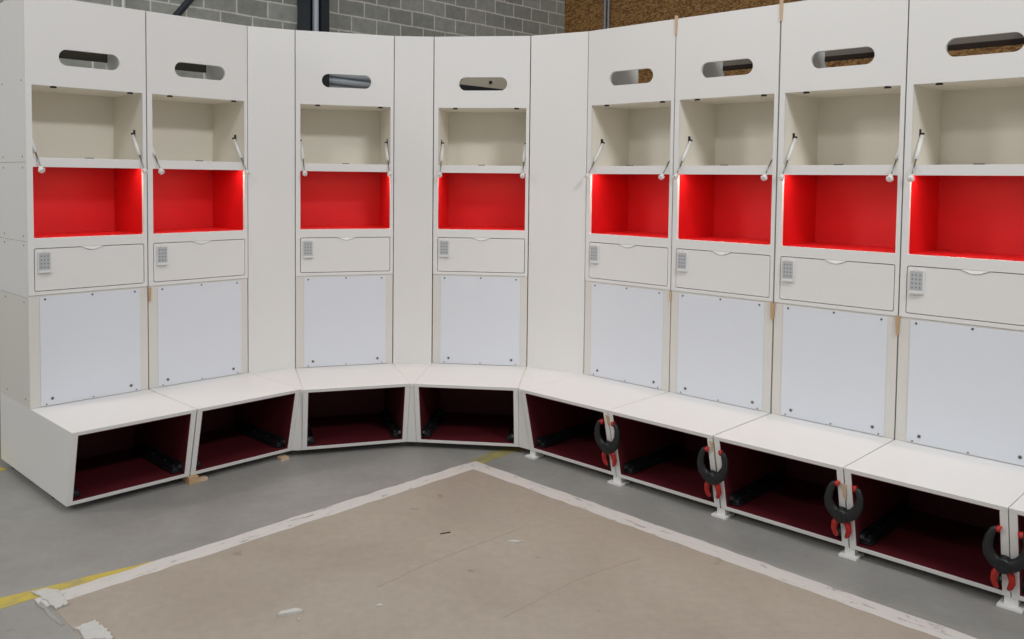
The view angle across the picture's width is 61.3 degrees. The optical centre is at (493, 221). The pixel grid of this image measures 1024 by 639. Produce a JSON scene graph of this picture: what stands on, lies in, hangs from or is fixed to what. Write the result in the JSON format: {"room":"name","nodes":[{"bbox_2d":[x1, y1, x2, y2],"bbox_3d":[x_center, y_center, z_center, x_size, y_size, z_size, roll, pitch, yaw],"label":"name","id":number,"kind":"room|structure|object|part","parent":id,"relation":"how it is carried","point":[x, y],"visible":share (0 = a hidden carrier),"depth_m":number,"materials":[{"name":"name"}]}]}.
{"room":"changing room","nodes":[
{"label":"changing room","id":0,"kind":"room"},
{"bbox_2d":[0,0,564,78],"bbox_3d":[-4.730,-2.137,8.180,0.201,6.500,16.511,3,4,44],"label":"wall","id":1,"kind":"structure","parent":0,"point":[424,18],"depth_m":11.44,"materials":[{"name":"brick"}]},
{"bbox_2d":[121,0,125,7],"bbox_3d":[-3.821,-2.114,8.921,0.040,6.400,0.038,1,3,0],"label":"conduit","id":2,"kind":"object","parent":1,"relation":"attached to","point":[122,1],"visible":0.02,"depth_m":8.90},
{"bbox_2d":[172,0,193,15],"bbox_3d":[-3.413,-2.159,9.205,0.076,3.038,2.459,3,4,44],"label":"diagonal brace","id":3,"kind":"object","parent":1,"relation":"attached to","point":[182,8],"visible":0.02,"depth_m":9.26,"materials":[{"name":"blue paint"}]},
{"bbox_2d":[329,74,370,88],"bbox_3d":[-1.801,-1.759,10.883,0.183,0.260,1.151,3,4,44],"label":"wall rail","id":4,"kind":"object","parent":1,"relation":"attached to","point":[336,81],"visible":0.26,"depth_m":10.79,"materials":[{"name":"silver metal"}]},
{"bbox_2d":[459,78,506,90],"bbox_3d":[-0.063,-1.999,12.673,0.155,0.320,1.750,3,4,44],"label":"beam","id":5,"kind":"structure","parent":1,"relation":"attached to","point":[467,84],"depth_m":12.49,"materials":[{"name":"beige paint"}]},
{"bbox_2d":[0,414,1023,638],"bbox_3d":[-0.015,1.370,5.074,24.000,0.100,26.000,1,3,0],"label":"floor","id":6,"kind":"structure","parent":0,"point":[44,542],"depth_m":3.93,"materials":[{"name":"grey concrete"}]},
{"bbox_2d":[35,600,63,625],"bbox_3d":[-1.587,1.399,3.089,0.242,0.004,0.020,3,4,43],"label":"residue","id":7,"kind":"object","parent":6,"relation":"on","point":[41,604],"visible":1,"depth_m":3.09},
{"bbox_2d":[0,561,152,608],"bbox_3d":[-2.683,1.428,2.303,3.550,0.001,0.101,-2,4,-44],"label":"yellow line","id":8,"kind":"object","parent":6,"relation":"on","point":[7,601],"visible":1,"depth_m":3.28,"materials":[{"name":"paint"}]},
{"bbox_2d":[0,389,196,506],"bbox_3d":[-2.067,1.126,4.487,1.037,0.403,0.596,3,4,44],"label":"bench","id":9,"kind":"object","parent":6,"relation":"on","point":[81,451],"visible":0.94,"depth_m":4.35,"materials":[{"name":"white wood"}]},
{"bbox_3d":[-2.268,1.123,4.285,1.032,0.344,0.027,3,4,44],"label":"panel","id":10,"kind":"part","parent":9,"relation":"part of","materials":[{"name":"white plastic"}]},
{"bbox_2d":[0,0,147,408],"bbox_3d":[-2.227,-0.106,4.595,0.554,2.043,0.596,3,4,44],"label":"locker","id":11,"kind":"object","parent":9,"relation":"on","point":[74,268],"visible":1,"depth_m":4.50,"materials":[{"name":"white wood"}]},
{"bbox_3d":[-2.408,-1.019,4.737,0.020,0.234,0.558,3,4,44],"label":"rail","id":12,"kind":"part","parent":11,"relation":"part of","materials":[{"name":"metal"}]},
{"bbox_3d":[-2.087,0.233,4.478,0.017,0.208,0.544,3,4,44],"label":"safe door","id":13,"kind":"part","parent":11,"relation":"part of","materials":[{"name":"white plastic"}]},
{"bbox_3d":[-2.081,0.134,4.472,0.016,0.016,0.110,3,4,44],"label":"finger pull","id":14,"kind":"part","parent":11,"relation":"part of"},
{"bbox_2d":[148,287,150,300],"bbox_3d":[-1.870,0.395,4.693,0.004,0.077,0.018,3,4,44],"label":"wood shim","id":15,"kind":"object","parent":11,"relation":"attached to","point":[149,288],"visible":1,"depth_m":4.69,"materials":[{"name":"brown wood"}]},
{"bbox_3d":[-2.099,1.276,4.523,0.954,0.018,0.542,3,4,44],"label":"panel","id":16,"kind":"part","parent":9,"relation":"part of","materials":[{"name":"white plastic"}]},
{"bbox_3d":[-1.870,1.107,4.690,1.032,0.344,0.027,3,4,44],"label":"panel","id":17,"kind":"part","parent":9,"relation":"part of","materials":[{"name":"white plastic"}]},
{"bbox_2d":[182,475,198,484],"bbox_3d":[-1.557,1.316,4.431,0.080,0.038,0.050,3,4,44],"label":"wood block","id":18,"kind":"object","parent":6,"relation":"on","point":[193,479],"visible":0.77,"depth_m":4.40,"materials":[{"name":"brown wood"}]},
{"bbox_2d":[198,475,207,481],"bbox_3d":[-1.514,1.328,4.460,0.040,0.014,0.060,3,4,44],"label":"wood block","id":19,"kind":"object","parent":6,"relation":"on","point":[200,478],"visible":0.86,"depth_m":4.46,"materials":[{"name":"beige wood"}]},
{"bbox_2d":[149,372,299,475],"bbox_3d":[-1.647,1.109,4.915,1.037,0.403,0.596,3,4,44],"label":"bench","id":20,"kind":"object","parent":6,"relation":"on","point":[243,417],"visible":0.56,"depth_m":4.81,"materials":[{"name":"white laminate"}]},
{"bbox_3d":[-1.847,1.106,4.713,1.032,0.344,0.027,3,4,44],"label":"panel","id":21,"kind":"part","parent":20,"relation":"part of","materials":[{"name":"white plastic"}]},
{"bbox_2d":[145,11,249,388],"bbox_3d":[-1.806,-0.123,5.024,0.555,2.043,0.596,3,4,44],"label":"locker","id":22,"kind":"object","parent":20,"relation":"on","point":[196,128],"visible":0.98,"depth_m":4.98,"materials":[{"name":"laminate"}]},
{"bbox_3d":[-1.987,-1.036,5.166,0.020,0.234,0.558,3,4,44],"label":"rail","id":23,"kind":"part","parent":22,"relation":"part of","materials":[{"name":"black metal"}]},
{"bbox_3d":[-1.667,0.216,4.907,0.017,0.208,0.544,3,4,44],"label":"safe door","id":24,"kind":"part","parent":22,"relation":"part of","materials":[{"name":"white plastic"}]},
{"bbox_3d":[-1.660,0.117,4.901,0.016,0.016,0.110,3,4,44],"label":"finger pull","id":25,"kind":"part","parent":22,"relation":"part of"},
{"bbox_3d":[-1.678,1.260,4.952,0.954,0.018,0.542,3,4,44],"label":"panel","id":26,"kind":"part","parent":20,"relation":"part of","materials":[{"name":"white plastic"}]},
{"bbox_3d":[-1.449,1.090,5.119,1.032,0.344,0.027,3,4,44],"label":"panel","id":27,"kind":"part","parent":20,"relation":"part of","materials":[{"name":"white plastic"}]},
{"bbox_2d":[247,26,302,449],"bbox_3d":[-1.233,0.088,4.964,0.331,2.446,0.648,-1,3,-27],"label":"cabinet filler","id":28,"kind":"object","parent":6,"relation":"on","point":[270,51],"visible":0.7,"depth_m":5.15,"materials":[{"name":"white wood"}]},
{"bbox_3d":[-1.348,-0.127,5.201,0.318,2.044,0.100,-1,3,-27],"label":"tall panel","id":29,"kind":"part","parent":28,"relation":"part of","materials":[{"name":"white laminate"}]},
{"bbox_2d":[277,455,288,460],"bbox_3d":[-1.172,1.313,4.804,0.050,0.016,0.050,3,4,44],"label":"wood block","id":30,"kind":"object","parent":6,"relation":"on","point":[281,457],"visible":1,"depth_m":4.79,"materials":[{"name":"beige wood"}]},
{"bbox_2d":[297,0,328,86],"bbox_3d":[-2.150,-2.168,10.376,0.340,6.400,0.400,3,4,44],"label":"steel column","id":31,"kind":"structure","parent":6,"relation":"on","point":[312,15],"depth_m":10.32,"materials":[{"name":"grey metal"}]},
{"bbox_2d":[295,363,409,449],"bbox_3d":[-0.915,1.096,5.333,0.596,0.403,1.037,0,3,-17],"label":"bench","id":32,"kind":"object","parent":6,"relation":"on","point":[365,404],"visible":0.79,"depth_m":5.16,"materials":[{"name":"white laminate"}]},
{"bbox_3d":[-1.187,1.087,5.251,0.027,0.344,1.032,0,3,-17],"label":"panel","id":33,"kind":"part","parent":32,"relation":"part of","materials":[{"name":"white laminate"}]},
{"bbox_2d":[295,30,393,367],"bbox_3d":[-0.973,-0.138,5.503,0.596,2.043,0.554,0,3,-17],"label":"locker","id":34,"kind":"object","parent":32,"relation":"on","point":[344,137],"visible":0.98,"depth_m":5.35,"materials":[{"name":"laminate"}]},
{"bbox_3d":[-0.914,0.203,5.334,0.544,0.208,0.017,0,3,-17],"label":"safe door","id":35,"kind":"part","parent":34,"relation":"part of","materials":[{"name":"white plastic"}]},
{"bbox_3d":[-0.909,0.104,5.325,0.110,0.016,0.016,0,3,-17],"label":"finger pull","id":36,"kind":"part","parent":34,"relation":"part of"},
{"bbox_3d":[-0.929,1.246,5.380,0.542,0.018,0.954,0,3,-17],"label":"panel","id":37,"kind":"part","parent":32,"relation":"part of","materials":[{"name":"white plastic"}]},
{"bbox_3d":[-0.644,1.084,5.418,0.027,0.344,1.032,0,3,-17],"label":"panel","id":38,"kind":"part","parent":32,"relation":"part of","materials":[{"name":"white plastic"}]},
{"bbox_2d":[392,36,434,441],"bbox_3d":[-0.495,0.085,5.190,0.288,2.446,0.647,0,3,-3],"label":"cabinet filler","id":39,"kind":"object","parent":6,"relation":"on","point":[413,142],"visible":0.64,"depth_m":5.40,"materials":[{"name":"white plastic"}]},
{"bbox_2d":[414,363,526,446],"bbox_3d":[-0.100,1.102,5.398,0.596,0.403,1.037,1,3,7],"label":"bench","id":40,"kind":"object","parent":6,"relation":"on","point":[471,404],"visible":0.78,"depth_m":5.20,"materials":[{"name":"white laminate"}]},
{"bbox_3d":[-0.382,1.086,5.434,0.027,0.344,1.032,1,3,7],"label":"panel","id":41,"kind":"part","parent":40,"relation":"part of","materials":[{"name":"white plastic"}]},
{"bbox_3d":[-0.097,1.252,5.447,0.542,0.018,0.954,1,3,7],"label":"panel","id":42,"kind":"part","parent":40,"relation":"part of","materials":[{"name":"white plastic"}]},
{"bbox_2d":[432,36,530,365],"bbox_3d":[-0.059,-0.132,5.577,0.596,2.043,0.555,1,3,7],"label":"locker","id":43,"kind":"object","parent":40,"relation":"on","point":[482,138],"visible":0.98,"depth_m":5.41,"materials":[{"name":"wood"}]},
{"bbox_3d":[-0.081,0.208,5.399,0.544,0.208,0.017,1,3,7],"label":"safe door","id":44,"kind":"part","parent":43,"relation":"part of","materials":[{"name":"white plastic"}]},
{"bbox_3d":[0.182,1.095,5.366,0.027,0.344,1.032,1,3,7],"label":"panel","id":45,"kind":"part","parent":40,"relation":"part of","materials":[{"name":"white laminate"}]},
{"bbox_2d":[470,446,522,463],"bbox_3d":[0.036,1.326,4.952,0.103,0.001,0.420,3,4,39],"label":"yellow line","id":46,"kind":"object","parent":6,"relation":"on","point":[507,450],"visible":0.82,"depth_m":4.93,"materials":[{"name":"paint"}]},
{"bbox_2d":[53,469,940,638],"bbox_3d":[1.029,1.483,1.991,2.169,0.002,5.549,-2,4,-44],"label":"covering","id":47,"kind":"object","parent":6,"relation":"on","point":[331,568],"visible":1,"depth_m":3.33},
{"bbox_2d":[31,588,69,609],"bbox_3d":[-1.633,1.389,3.202,0.207,0.007,0.072,3,4,39],"label":"tape","id":48,"kind":"object","parent":47,"relation":"on","point":[55,599],"visible":1,"depth_m":3.20,"materials":[{"name":"white plastic"}]},
{"bbox_2d":[74,620,112,638],"bbox_3d":[-1.366,1.404,2.955,0.083,0.007,0.169,-2,4,-45],"label":"tape","id":49,"kind":"object","parent":47,"relation":"on","point":[92,629],"visible":1,"depth_m":2.96,"materials":[{"name":"white plastic"}]},
{"bbox_2d":[34,464,471,606],"bbox_3d":[-0.893,1.365,3.941,0.103,0.001,2.200,3,4,44],"label":"tape","id":50,"kind":"object","parent":47,"relation":"on","point":[163,563],"visible":1,"depth_m":3.74,"materials":[{"name":"white plastic"}]},
{"bbox_2d":[278,608,302,616],"bbox_3d":[-0.731,1.402,3.104,0.090,0.013,0.027,0,3,-17],"label":"scrap","id":51,"kind":"object","parent":47,"relation":"on","point":[294,611],"visible":1,"depth_m":3.10,"materials":[{"name":"white paper"}]},
{"bbox_2d":[377,528,519,587],"bbox_3d":[-0.168,1.389,3.608,0.026,0.001,0.817,3,4,44],"label":"screed crack","id":52,"kind":"object","parent":47,"relation":"on","point":[518,528],"visible":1,"depth_m":3.59,"materials":[{"name":"concrete"}]},
{"bbox_2d":[507,540,522,542],"bbox_3d":[0.091,1.382,3.740,0.068,0.006,0.022,1,3,14],"label":"scrap","id":53,"kind":"object","parent":47,"relation":"on","point":[512,541],"visible":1,"depth_m":3.73,"materials":[{"name":"white paper"}]},
{"bbox_2d":[503,558,638,617],"bbox_3d":[0.308,1.407,3.354,0.762,0.001,0.040,-2,4,-41],"label":"screed crack","id":54,"kind":"object","parent":47,"relation":"on","point":[637,558],"visible":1,"depth_m":3.33,"materials":[{"name":"concrete"}]},
{"bbox_2d":[464,461,977,638],"bbox_3d":[1.747,1.447,2.835,0.108,0.001,5.400,-2,4,-44],"label":"tape","id":55,"kind":"object","parent":47,"relation":"on","point":[885,612],"visible":1,"depth_m":3.59,"materials":[{"name":"white plastic"}]},
{"bbox_2d":[525,450,543,459],"bbox_3d":[0.230,1.312,4.894,0.070,0.040,0.080,3,4,44],"label":"pad","id":56,"kind":"object","parent":6,"relation":"on","point":[534,455],"visible":0.88,"depth_m":4.88,"materials":[{"name":"white plastic"}]},
{"bbox_2d":[518,31,588,449],"bbox_3d":[0.270,0.099,5.070,0.447,2.446,0.635,2,3,29],"label":"cabinet filler","id":57,"kind":"object","parent":6,"relation":"on","point":[559,62],"visible":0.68,"depth_m":5.24,"materials":[{"name":"white wood"}]},
{"bbox_2d":[521,374,668,475],"bbox_3d":[0.724,1.131,4.979,0.596,0.403,1.037,3,4,44],"label":"bench","id":58,"kind":"object","parent":6,"relation":"on","point":[562,415],"visible":0.38,"depth_m":4.86,"materials":[{"name":"white wood"}]},
{"bbox_3d":[0.523,1.108,5.179,0.027,0.344,1.032,3,4,44],"label":"panel","id":59,"kind":"part","parent":58,"relation":"part of","materials":[{"name":"white plastic"}]},
{"bbox_3d":[0.752,1.282,5.016,0.542,0.018,0.954,3,4,44],"label":"panel","id":60,"kind":"part","parent":58,"relation":"part of","materials":[{"name":"white plastic"}]},
{"bbox_2d":[594,419,619,466],"bbox_3d":[0.589,1.136,4.424,0.164,0.254,0.065,3,4,45],"label":"clamp","id":61,"kind":"object","parent":58,"relation":"attached to","point":[607,447],"visible":1,"depth_m":4.42,"materials":[{"name":"black plastic"}]},
{"bbox_3d":[0.554,1.100,4.438,0.092,0.176,0.038,1,16,45],"label":"jaw arm","id":62,"kind":"part","parent":61,"relation":"part of","materials":[{"name":"black plastic"}]},
{"bbox_3d":[0.574,1.215,4.455,0.039,0.094,0.022,1,16,45],"label":"handle","id":63,"kind":"part","parent":61,"relation":"part of","materials":[{"name":"red plastic"}]},
{"bbox_3d":[0.610,1.213,4.429,0.039,0.094,0.022,1,16,45],"label":"handle","id":64,"kind":"part","parent":61,"relation":"part of","materials":[{"name":"red plastic"}]},
{"bbox_3d":[0.599,1.101,4.393,0.111,0.176,0.038,1,16,45],"label":"jaw arm","id":65,"kind":"part","parent":61,"relation":"part of","materials":[{"name":"black plastic"}]},
{"bbox_3d":[0.928,1.132,4.781,0.027,0.344,1.032,3,4,44],"label":"panel","id":66,"kind":"part","parent":58,"relation":"part of","materials":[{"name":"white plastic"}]},
{"bbox_2d":[584,19,675,390],"bbox_3d":[0.906,-0.098,5.090,0.596,2.043,0.555,3,4,44],"label":"locker","id":67,"kind":"object","parent":58,"relation":"on","point":[630,130],"visible":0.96,"depth_m":5.04,"materials":[{"name":"wood"}]},
{"bbox_3d":[0.769,0.140,4.953,0.110,0.016,0.016,3,4,44],"label":"finger pull","id":68,"kind":"part","parent":67,"relation":"part of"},
{"bbox_3d":[0.769,0.239,4.964,0.544,0.208,0.017,3,4,44],"label":"safe door","id":69,"kind":"part","parent":67,"relation":"part of","materials":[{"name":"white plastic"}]},
{"bbox_2d":[607,475,629,486],"bbox_3d":[0.648,1.337,4.484,0.085,0.040,0.080,3,4,44],"label":"pad","id":70,"kind":"object","parent":6,"relation":"on","point":[617,481],"visible":0.87,"depth_m":4.47,"materials":[{"name":"white plastic"}]},
{"bbox_2d":[608,392,771,507],"bbox_3d":[1.152,1.157,4.557,0.596,0.403,1.037,3,4,45],"label":"bench","id":71,"kind":"object","parent":6,"relation":"on","point":[662,437],"visible":0.51,"depth_m":4.44,"materials":[{"name":"white wood"}]},
{"bbox_3d":[0.952,1.134,4.758,0.027,0.344,1.032,3,4,45],"label":"panel","id":72,"kind":"part","parent":71,"relation":"part of","materials":[{"name":"white plastic"}]},
{"bbox_3d":[1.180,1.307,4.594,0.542,0.018,0.954,3,4,45],"label":"panel","id":73,"kind":"part","parent":71,"relation":"part of","materials":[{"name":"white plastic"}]},
{"bbox_2d":[697,446,728,498],"bbox_3d":[1.020,1.165,4.000,0.166,0.251,0.065,3,4,44],"label":"clamp","id":74,"kind":"object","parent":71,"relation":"attached to","point":[711,477],"visible":1,"depth_m":4.00,"materials":[{"name":"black plastic"}]},
{"bbox_3d":[0.984,1.129,4.014,0.092,0.176,0.038,5,18,44],"label":"jaw arm","id":75,"kind":"part","parent":74,"relation":"part of","materials":[{"name":"black plastic"}]},
{"bbox_3d":[1.000,1.243,4.035,0.039,0.094,0.022,5,18,44],"label":"handle","id":76,"kind":"part","parent":74,"relation":"part of","materials":[{"name":"red plastic"}]},
{"bbox_3d":[1.036,1.244,4.009,0.039,0.094,0.022,5,18,44],"label":"handle","id":77,"kind":"part","parent":74,"relation":"part of","materials":[{"name":"red plastic"}]},
{"bbox_3d":[1.030,1.132,3.969,0.111,0.176,0.038,5,18,44],"label":"jaw arm","id":78,"kind":"part","parent":74,"relation":"part of","materials":[{"name":"black plastic"}]},
{"bbox_3d":[1.356,1.158,4.358,0.027,0.344,1.032,3,4,45],"label":"panel","id":79,"kind":"part","parent":71,"relation":"part of","materials":[{"name":"white plastic"}]},
{"bbox_2d":[669,4,781,412],"bbox_3d":[1.335,-0.072,4.668,0.596,2.043,0.554,3,4,45],"label":"locker","id":80,"kind":"object","parent":71,"relation":"on","point":[726,130],"visible":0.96,"depth_m":4.62,"materials":[{"name":"laminate"}]},
{"bbox_2d":[675,16,677,34],"bbox_3d":[0.988,-1.066,4.681,0.018,0.103,0.006,3,4,44],"label":"wood shim","id":81,"kind":"object","parent":80,"relation":"attached to","point":[676,17],"visible":1,"depth_m":4.68,"materials":[{"name":"beige wood"}]},
{"bbox_3d":[1.198,0.165,4.531,0.110,0.016,0.016,3,4,45],"label":"finger pull","id":82,"kind":"part","parent":80,"relation":"part of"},
{"bbox_3d":[1.198,0.264,4.542,0.544,0.208,0.017,3,4,45],"label":"safe door","id":83,"kind":"part","parent":80,"relation":"part of","materials":[{"name":"white plastic"}]},
{"bbox_3d":[1.533,-0.981,4.813,0.558,0.234,0.020,3,4,45],"label":"rail","id":84,"kind":"part","parent":80,"relation":"part of","materials":[{"name":"black metal"}]},
{"bbox_2d":[770,302,774,319],"bbox_3d":[1.397,0.447,4.334,0.024,0.086,0.006,3,4,45],"label":"wood shim","id":85,"kind":"object","parent":80,"relation":"attached to","point":[772,305],"visible":1,"depth_m":4.33,"materials":[{"name":"brown wood"}]},
{"bbox_2d":[711,507,733,519],"bbox_3d":[1.075,1.362,4.061,0.075,0.040,0.080,3,4,45],"label":"pad","id":86,"kind":"object","parent":6,"relation":"on","point":[721,513],"visible":0.88,"depth_m":4.05,"materials":[{"name":"white plastic"}]},
{"bbox_2d":[714,413,894,547],"bbox_3d":[1.582,1.182,4.133,0.596,0.403,1.037,3,4,45],"label":"bench","id":87,"kind":"object","parent":6,"relation":"on","point":[781,468],"visible":0.6,"depth_m":4.01,"materials":[{"name":"white wood"}]},
{"bbox_3d":[1.381,1.159,4.333,0.027,0.344,1.032,3,4,45],"label":"panel","id":88,"kind":"part","parent":87,"relation":"part of","materials":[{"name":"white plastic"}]},
{"bbox_3d":[1.609,1.333,4.170,0.542,0.018,0.954,3,4,45],"label":"panel","id":89,"kind":"part","parent":87,"relation":"part of","materials":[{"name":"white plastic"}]},
{"bbox_2d":[772,0,909,438],"bbox_3d":[1.764,-0.047,4.244,0.596,2.043,0.554,3,4,45],"label":"locker","id":90,"kind":"object","parent":87,"relation":"on","point":[840,177],"visible":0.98,"depth_m":4.20,"materials":[{"name":"wood"}]},
{"bbox_2d":[780,0,783,20],"bbox_3d":[1.416,-1.056,4.257,0.020,0.135,0.006,3,4,44],"label":"wood shim","id":91,"kind":"object","parent":90,"relation":"attached to","point":[781,1],"visible":1,"depth_m":4.25,"materials":[{"name":"beige wood"}]},
{"bbox_3d":[1.627,0.191,4.107,0.110,0.016,0.016,3,4,45],"label":"finger pull","id":92,"kind":"part","parent":90,"relation":"part of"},
{"bbox_3d":[1.627,0.289,4.118,0.544,0.208,0.017,3,4,45],"label":"safe door","id":93,"kind":"part","parent":90,"relation":"part of","materials":[{"name":"white plastic"}]},
{"bbox_3d":[1.962,-0.955,4.389,0.558,0.234,0.020,3,4,45],"label":"rail","id":94,"kind":"part","parent":90,"relation":"part of","materials":[{"name":"black metal"}]},
{"bbox_3d":[1.785,1.183,3.934,0.027,0.344,1.032,3,4,45],"label":"panel","id":95,"kind":"part","parent":87,"relation":"part of","materials":[{"name":"white plastic"}]},
{"bbox_2d":[824,480,863,538],"bbox_3d":[1.452,1.195,3.575,0.167,0.251,0.066,3,4,44],"label":"clamp","id":96,"kind":"object","parent":87,"relation":"attached to","point":[840,514],"visible":1,"depth_m":3.57,"materials":[{"name":"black plastic"}]},
{"bbox_3d":[1.416,1.158,3.589,0.092,0.176,0.038,7,20,44],"label":"jaw arm","id":97,"kind":"part","parent":96,"relation":"part of","materials":[{"name":"black plastic"}]},
{"bbox_3d":[1.429,1.272,3.613,0.039,0.094,0.022,7,20,44],"label":"handle","id":98,"kind":"part","parent":96,"relation":"part of","materials":[{"name":"red plastic"}]},
{"bbox_3d":[1.465,1.274,3.588,0.039,0.094,0.022,7,20,44],"label":"handle","id":99,"kind":"part","parent":96,"relation":"part of","materials":[{"name":"red plastic"}]},
{"bbox_3d":[1.462,1.164,3.545,0.111,0.176,0.038,7,20,44],"label":"jaw arm","id":100,"kind":"part","parent":96,"relation":"part of","materials":[{"name":"black plastic"}]},
{"bbox_2d":[838,547,863,560],"bbox_3d":[1.504,1.387,3.638,0.075,0.040,0.080,3,4,45],"label":"pad","id":101,"kind":"object","parent":6,"relation":"on","point":[852,554],"visible":0.89,"depth_m":3.62,"materials":[{"name":"white plastic"}]},
{"bbox_2d":[844,439,1023,596],"bbox_3d":[2.009,1.207,3.710,0.596,0.403,1.037,3,4,45],"label":"bench","id":102,"kind":"object","parent":6,"relation":"on","point":[929,509],"visible":0.73,"depth_m":3.59,"materials":[{"name":"white wood"}]},
{"bbox_2d":[840,482,845,499],"bbox_3d":[1.445,1.112,3.567,0.024,0.075,0.022,3,4,45],"label":"wood shim","id":103,"kind":"object","parent":102,"relation":"attached to","point":[843,486],"visible":1,"depth_m":3.56,"materials":[{"name":"beige wood"}]},
{"bbox_3d":[1.809,1.185,3.911,0.027,0.344,1.032,3,4,45],"label":"panel","id":104,"kind":"part","parent":102,"relation":"part of","materials":[{"name":"white plastic"}]},
{"bbox_3d":[2.037,1.358,3.747,0.542,0.018,0.954,3,4,45],"label":"panel","id":105,"kind":"part","parent":102,"relation":"part of","materials":[{"name":"white plastic"}]},
{"bbox_2d":[895,0,1023,465],"bbox_3d":[2.192,-0.021,3.821,0.596,2.043,0.555,3,4,45],"label":"locker","id":106,"kind":"object","parent":102,"relation":"on","point":[960,373],"visible":1,"depth_m":3.81,"materials":[{"name":"wood"}]},
{"bbox_2d":[895,315,899,334],"bbox_3d":[1.826,0.469,3.910,0.018,0.090,0.006,3,4,44],"label":"wood shim","id":107,"kind":"object","parent":106,"relation":"attached to","point":[897,318],"visible":1,"depth_m":3.91,"materials":[{"name":"brown wood"}]},
{"bbox_3d":[2.054,0.315,3.695,0.544,0.208,0.017,3,4,45],"label":"safe door","id":108,"kind":"part","parent":106,"relation":"part of","materials":[{"name":"white plastic"}]},
{"bbox_3d":[2.054,0.216,3.684,0.110,0.016,0.016,3,4,45],"label":"finger pull","id":109,"kind":"part","parent":106,"relation":"part of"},
{"bbox_3d":[2.390,-0.930,3.966,0.558,0.234,0.020,3,4,45],"label":"rail","id":110,"kind":"part","parent":106,"relation":"part of","materials":[{"name":"black metal"}]},
{"bbox_2d":[982,525,1023,590],"bbox_3d":[1.878,1.235,3.158,0.167,0.251,0.066,3,4,44],"label":"clamp","id":111,"kind":"object","parent":102,"relation":"attached to","point":[1002,564],"visible":1,"depth_m":3.16,"materials":[{"name":"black plastic"}]},
{"bbox_3d":[1.842,1.198,3.173,0.092,0.176,0.038,6,19,44],"label":"jaw arm","id":112,"kind":"part","parent":111,"relation":"part of","materials":[{"name":"black plastic"}]},
{"bbox_3d":[1.856,1.313,3.195,0.039,0.094,0.022,6,19,44],"label":"handle","id":113,"kind":"part","parent":111,"relation":"part of","materials":[{"name":"red plastic"}]},
{"bbox_3d":[1.893,1.314,3.170,0.039,0.094,0.022,6,19,44],"label":"handle","id":114,"kind":"part","parent":111,"relation":"part of","materials":[{"name":"red plastic"}]},
{"bbox_3d":[1.888,1.203,3.128,0.111,0.176,0.038,6,19,44],"label":"jaw arm","id":115,"kind":"part","parent":111,"relation":"part of","materials":[{"name":"black plastic"}]},
{"bbox_3d":[2.212,1.208,3.511,0.027,0.344,1.032,3,4,45],"label":"panel","id":116,"kind":"part","parent":102,"relation":"part of","materials":[{"name":"white plastic"}]},
{"bbox_2d":[996,596,1023,613],"bbox_3d":[1.930,1.413,3.216,0.085,0.040,0.080,3,4,45],"label":"pad","id":117,"kind":"object","parent":6,"relation":"on","point":[1009,603],"visible":0.85,"depth_m":3.20,"materials":[{"name":"white plastic"}]},
{"bbox_2d":[1009,494,1023,600],"bbox_3d":[2.434,1.233,3.289,0.596,0.403,1.037,3,4,45],"label":"bench","id":118,"kind":"object","parent":6,"relation":"on","point":[1016,511],"visible":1,"depth_m":3.15,"materials":[{"name":"white wood"}]},
{"bbox_3d":[2.234,1.210,3.490,0.027,0.344,1.032,3,4,45],"label":"panel","id":119,"kind":"part","parent":118,"relation":"part of","materials":[{"name":"white plastic"}]},
{"bbox_2d":[564,0,1023,83],"bbox_3d":[6.130,-2.068,9.100,0.150,6.500,14.000,-2,4,-45],"label":"wall","id":120,"kind":"structure","parent":0,"point":[580,15],"depth_m":12.72,"materials":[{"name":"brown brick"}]},
{"bbox_2d":[603,0,609,28],"bbox_3d":[1.727,-2.273,13.337,0.042,6.400,0.115,-2,4,-45],"label":"conduit","id":121,"kind":"object","parent":120,"relation":"attached to","point":[606,5],"visible":0.02,"depth_m":13.29,"materials":[{"name":"grey metal"}]}
]}

